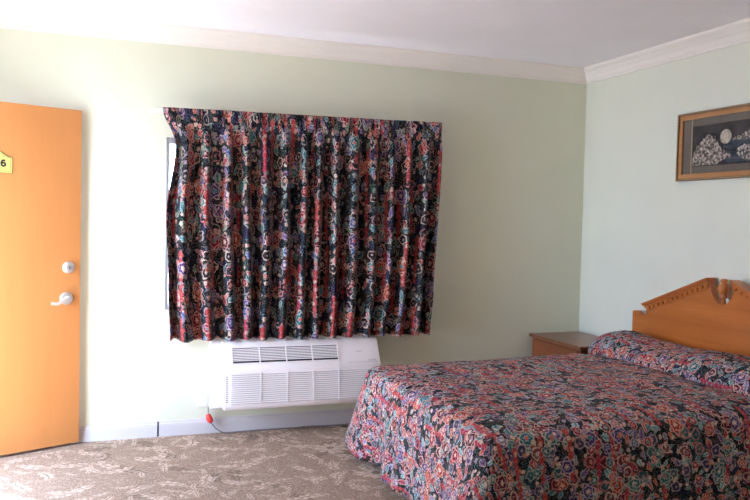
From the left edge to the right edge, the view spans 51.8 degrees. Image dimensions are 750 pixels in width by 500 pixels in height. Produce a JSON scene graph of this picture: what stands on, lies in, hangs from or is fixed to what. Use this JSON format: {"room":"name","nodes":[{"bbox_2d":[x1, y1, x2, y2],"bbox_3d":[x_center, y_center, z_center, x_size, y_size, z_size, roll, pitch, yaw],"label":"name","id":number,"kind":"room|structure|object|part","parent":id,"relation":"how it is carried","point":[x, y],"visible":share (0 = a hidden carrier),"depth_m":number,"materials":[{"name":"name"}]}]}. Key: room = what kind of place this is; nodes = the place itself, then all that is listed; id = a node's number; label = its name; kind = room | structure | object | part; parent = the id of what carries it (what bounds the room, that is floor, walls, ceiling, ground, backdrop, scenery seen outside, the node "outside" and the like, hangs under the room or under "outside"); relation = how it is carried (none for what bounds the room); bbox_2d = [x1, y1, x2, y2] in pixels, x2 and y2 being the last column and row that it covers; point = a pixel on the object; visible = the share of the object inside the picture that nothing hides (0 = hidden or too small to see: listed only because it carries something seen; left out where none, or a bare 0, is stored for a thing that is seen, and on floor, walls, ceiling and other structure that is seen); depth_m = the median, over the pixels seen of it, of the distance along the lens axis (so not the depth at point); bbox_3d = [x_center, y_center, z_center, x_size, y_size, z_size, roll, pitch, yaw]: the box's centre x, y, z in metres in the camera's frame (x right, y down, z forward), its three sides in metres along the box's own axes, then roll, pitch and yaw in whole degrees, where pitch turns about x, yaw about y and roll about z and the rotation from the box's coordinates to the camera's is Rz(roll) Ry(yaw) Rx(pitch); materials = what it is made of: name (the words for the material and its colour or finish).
{"room":"hotel room","nodes":[
{"label":"hotel room","id":0,"kind":"room"},
{"bbox_2d":[0,423,407,499],"bbox_3d":[0.538,1.462,2.408,4.700,0.120,6.600,1,2,-20],"label":"floor","id":1,"kind":"structure","parent":0,"point":[304,463],"depth_m":4.52,"materials":[{"name":"carpet"}]},
{"bbox_2d":[529,332,598,355],"bbox_3d":[1.527,0.981,5.849,0.481,0.625,0.680,1,2,-20],"label":"nightstand","id":2,"kind":"object","parent":1,"relation":"on","point":[549,343],"visible":0.23,"depth_m":5.83,"materials":[{"name":"brown wood"}]},
{"bbox_3d":[1.337,0.825,5.774,0.014,0.235,0.600,1,2,-20],"label":"drawer","id":3,"kind":"part","parent":2,"relation":"part of","materials":[{"name":"red wood"}]},
{"bbox_2d":[632,278,749,356],"bbox_3d":[1.206,0.753,4.453,2.064,1.172,1.670,1,2,-20],"label":"headboard","id":4,"kind":"object","parent":1,"relation":"on","point":[692,315],"visible":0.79,"depth_m":4.91,"materials":[{"name":"floral cotton fabric"},{"name":"honey maple wood"}]},
{"bbox_2d":[344,330,749,499],"bbox_3d":[1.064,0.932,4.404,2.240,0.718,2.032,1,2,-20],"label":"bedspread","id":5,"kind":"object","parent":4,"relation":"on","point":[636,416],"visible":1,"depth_m":3.71,"materials":[{"name":"fabric"}]},
{"bbox_3d":[2.004,0.301,5.138,0.078,0.281,0.619,1,2,-20],"label":"pediment molding","id":6,"kind":"part","parent":4,"relation":"part of","materials":[{"name":"brown wood"}]},
{"bbox_3d":[2.270,0.335,4.395,0.078,0.281,0.619,1,2,-20],"label":"pediment molding","id":7,"kind":"part","parent":4,"relation":"part of","materials":[{"name":"brown wood"}]},
{"bbox_2d":[0,28,586,425],"bbox_3d":[-0.564,-0.102,5.524,4.980,2.960,0.140,1,2,-20],"label":"wall","id":8,"kind":"structure","parent":0,"point":[508,258],"depth_m":5.40,"materials":[{"name":"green paint"}]},
{"bbox_2d":[149,108,162,113],"bbox_3d":[-0.496,-0.902,5.396,2.072,0.030,0.074,1,2,-20],"label":"curtain rod","id":9,"kind":"object","parent":8,"relation":"attached to","point":[151,110],"visible":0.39,"depth_m":5.03,"materials":[{"name":"white metal"}]},
{"bbox_2d":[163,107,441,342],"bbox_3d":[-0.457,-0.162,5.360,1.979,1.559,0.155,1,2,-20],"label":"curtain","id":10,"kind":"object","parent":9,"relation":"hanging from","point":[279,226],"visible":1,"depth_m":5.33,"materials":[{"name":"fabric"}]},
{"bbox_2d":[157,422,158,436],"bbox_3d":[-1.456,1.201,5.186,0.011,0.100,0.008,1,2,-20],"label":"trim","id":11,"kind":"structure","parent":8,"relation":"attached to","point":[157,422],"depth_m":5.18,"materials":[{"name":"black"}]},
{"bbox_2d":[164,137,175,308],"bbox_3d":[-0.538,-0.168,5.479,1.842,1.145,0.056,1,2,-20],"label":"window","id":12,"kind":"structure","parent":8,"relation":"in","point":[169,141],"depth_m":5.14,"materials":[{"name":"silver metal"}]},
{"bbox_2d":[198,387,208,406],"bbox_3d":[-1.165,1.002,5.279,0.090,0.132,0.010,1,2,-20],"label":"wall outlet","id":13,"kind":"object","parent":8,"relation":"attached to","point":[202,391],"visible":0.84,"depth_m":5.27,"materials":[{"name":"white plastic"}]},
{"bbox_2d":[74,408,354,442],"bbox_3d":[-0.568,1.208,5.501,4.700,0.104,0.014,1,2,-20],"label":"baseboard","id":14,"kind":"structure","parent":8,"relation":"attached to","point":[340,416],"depth_m":5.30,"materials":[{"name":"white paint"}]},
{"bbox_2d":[0,7,586,83],"bbox_3d":[-0.495,-1.402,5.363,4.700,0.108,0.096,1,2,-20],"label":"trim","id":15,"kind":"structure","parent":8,"relation":"attached to","point":[10,18],"depth_m":5.29,"materials":[{"name":"beige paint"}]},
{"bbox_2d":[209,335,380,410],"bbox_3d":[-0.546,0.850,5.363,1.165,0.460,0.255,1,2,-20],"label":"air conditioner","id":16,"kind":"object","parent":8,"relation":"attached to","point":[253,373],"visible":0.83,"depth_m":5.25,"materials":[{"name":"white plastic"}]},
{"bbox_2d":[205,393,346,432],"bbox_3d":[-0.679,1.121,5.421,1.004,0.278,0.062,1,2,-20],"label":"power cord","id":17,"kind":"object","parent":16,"relation":"attached to","point":[209,418],"visible":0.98,"depth_m":5.30,"materials":[{"name":"grey plastic"}]},
{"bbox_2d":[231,344,338,364],"bbox_3d":[-0.605,0.708,5.264,0.742,0.109,0.063,1,2,-20],"label":"grille","id":18,"kind":"object","parent":16,"relation":"attached to","point":[241,354],"depth_m":5.26,"materials":[{"name":"white plastic"}]},
{"bbox_2d":[0,0,749,66],"bbox_3d":[0.603,-1.375,2.300,4.700,0.120,6.600,1,2,-20],"label":"ceiling","id":19,"kind":"structure","parent":0,"point":[576,33],"depth_m":4.76,"materials":[{"name":"paint"}]},
{"bbox_2d":[579,41,749,335],"bbox_3d":[2.872,0.068,3.104,0.140,2.960,6.740,1,2,-20],"label":"wall","id":20,"kind":"structure","parent":0,"point":[647,235],"depth_m":5.46,"materials":[{"name":"green paint"}]},
{"bbox_2d":[584,18,749,83],"bbox_3d":[2.767,-1.241,3.081,0.096,0.108,6.600,1,2,-20],"label":"trim","id":21,"kind":"structure","parent":20,"relation":"attached to","point":[737,32],"depth_m":5.20,"materials":[{"name":"beige paint"}]},
{"bbox_2d":[675,103,749,181],"bbox_3d":[2.200,-0.661,4.734,0.034,0.444,0.981,1,2,-20],"label":"picture frame","id":22,"kind":"object","parent":20,"relation":"attached to","point":[713,144],"visible":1,"depth_m":4.89,"materials":[{"name":"brown wood"}]},
{"bbox_2d":[692,119,749,166],"bbox_3d":[2.208,-0.661,4.736,0.002,0.263,0.727,1,2,-20],"label":"artwork","id":23,"kind":"object","parent":22,"relation":"attached to","point":[717,142],"depth_m":4.84,"materials":[{"name":"black paper"}]},
{"bbox_3d":[-1.679,0.023,1.547,0.080,2.720,6.600,1,2,-20],"label":"wall","id":24,"kind":"structure","parent":0,"visible":0},
{"bbox_2d":[0,101,81,455],"bbox_3d":[-2.229,0.180,4.605,0.964,2.118,0.113,-1,3,-42],"label":"door","id":25,"kind":"structure","parent":24,"relation":"in","point":[40,146],"depth_m":4.76,"materials":[{"name":"orange wood"}]},
{"bbox_3d":[-2.232,-0.521,4.562,0.149,0.104,0.002,-1,3,-42],"label":"plate","id":26,"kind":"part","parent":25,"relation":"part of","materials":[{"name":"yellow plastic"}]},
{"bbox_3d":[-1.952,0.321,4.804,0.122,0.049,0.027,-1,3,-43],"label":"lever","id":27,"kind":"part","parent":25,"relation":"part of","materials":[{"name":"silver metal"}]},
{"bbox_3d":[-1.930,0.306,4.858,0.082,0.082,0.058,-1,3,-43],"label":"handle","id":28,"kind":"part","parent":25,"relation":"part of","materials":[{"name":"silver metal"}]}
]}

